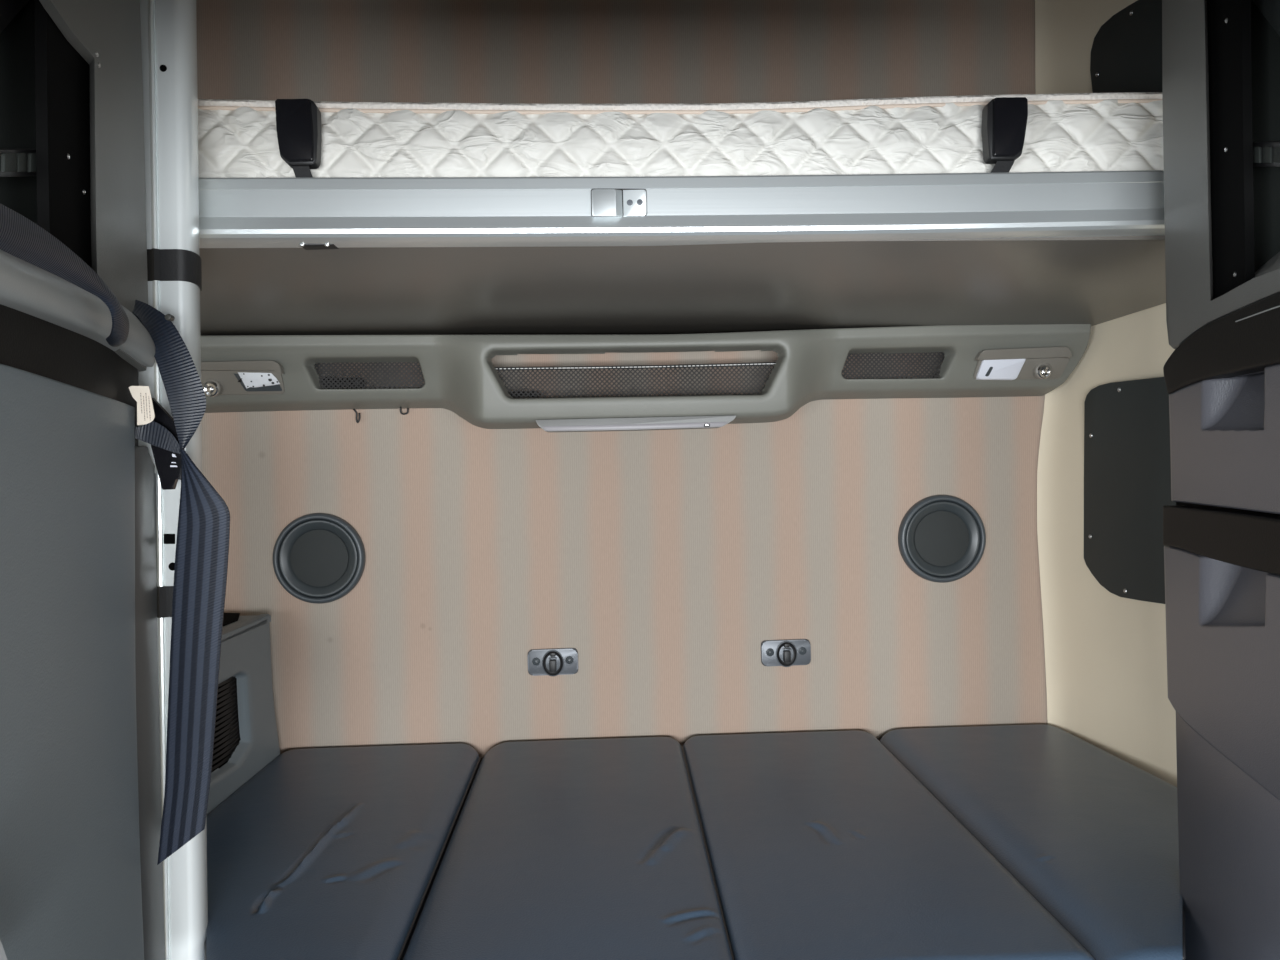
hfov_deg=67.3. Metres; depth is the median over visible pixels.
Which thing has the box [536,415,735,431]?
lamp
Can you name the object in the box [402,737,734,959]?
cushion
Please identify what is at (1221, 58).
locker
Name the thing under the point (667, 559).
wall
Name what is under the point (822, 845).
cushion
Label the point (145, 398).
print
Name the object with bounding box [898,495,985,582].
speaker
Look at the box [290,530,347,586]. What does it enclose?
grille
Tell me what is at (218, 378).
lamp
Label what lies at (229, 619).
vent
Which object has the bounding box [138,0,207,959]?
support pole
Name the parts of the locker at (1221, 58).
frame, drawer, drawer, panel, sill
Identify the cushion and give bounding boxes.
[204,743,480,959]
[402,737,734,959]
[682,730,1095,959]
[880,724,1185,959]
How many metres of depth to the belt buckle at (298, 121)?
1.44 m
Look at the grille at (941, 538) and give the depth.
2.37 m
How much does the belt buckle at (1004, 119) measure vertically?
0.127 m
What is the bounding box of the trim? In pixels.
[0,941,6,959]
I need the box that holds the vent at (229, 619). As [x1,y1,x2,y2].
[223,613,239,625]
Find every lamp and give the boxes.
[201,361,284,396]
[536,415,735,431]
[973,347,1071,379]
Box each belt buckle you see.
[275,99,321,177]
[981,97,1027,172]
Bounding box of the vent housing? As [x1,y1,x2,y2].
[207,613,279,814]
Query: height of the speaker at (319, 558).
0.217 m
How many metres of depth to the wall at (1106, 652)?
2.24 m
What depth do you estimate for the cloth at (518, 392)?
2.22 m
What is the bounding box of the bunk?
[199,170,1165,334]
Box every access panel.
[1084,377,1175,603]
[1090,0,1161,92]
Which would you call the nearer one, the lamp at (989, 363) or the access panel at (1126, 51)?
the access panel at (1126, 51)
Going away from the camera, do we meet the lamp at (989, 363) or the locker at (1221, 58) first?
the locker at (1221, 58)
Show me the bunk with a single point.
(654, 254)
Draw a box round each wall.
[196,0,1047,761]
[1035,0,1176,786]
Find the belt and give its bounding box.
[0,203,229,864]
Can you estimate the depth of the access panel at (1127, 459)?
2.09 m
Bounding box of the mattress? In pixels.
[198,92,1163,177]
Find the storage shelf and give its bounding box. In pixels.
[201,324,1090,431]
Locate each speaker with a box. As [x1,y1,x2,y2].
[273,513,365,603]
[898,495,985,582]
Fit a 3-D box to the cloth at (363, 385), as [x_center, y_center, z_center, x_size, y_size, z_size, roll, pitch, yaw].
[-0.709,-0.230,2.268,0.122,0.026,0.057,-1,1,-3]
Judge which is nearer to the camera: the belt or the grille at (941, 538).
the belt
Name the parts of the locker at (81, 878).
panel, door, ledge rail, frame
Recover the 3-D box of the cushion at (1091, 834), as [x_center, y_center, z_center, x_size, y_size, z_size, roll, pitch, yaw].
[0.842,0.657,1.812,0.539,0.106,1.150,-1,1,-3]
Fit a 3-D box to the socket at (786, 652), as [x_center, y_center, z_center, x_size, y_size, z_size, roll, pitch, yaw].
[0.358,0.424,2.348,0.122,0.066,0.030,-1,1,-3]
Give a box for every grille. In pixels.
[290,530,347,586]
[914,511,968,565]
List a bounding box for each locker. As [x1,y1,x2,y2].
[0,0,164,959]
[1162,0,1279,959]
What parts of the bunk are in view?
latch plate, rail, underside panel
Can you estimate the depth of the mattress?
1.52 m
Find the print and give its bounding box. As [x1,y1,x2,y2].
[140,393,150,419]

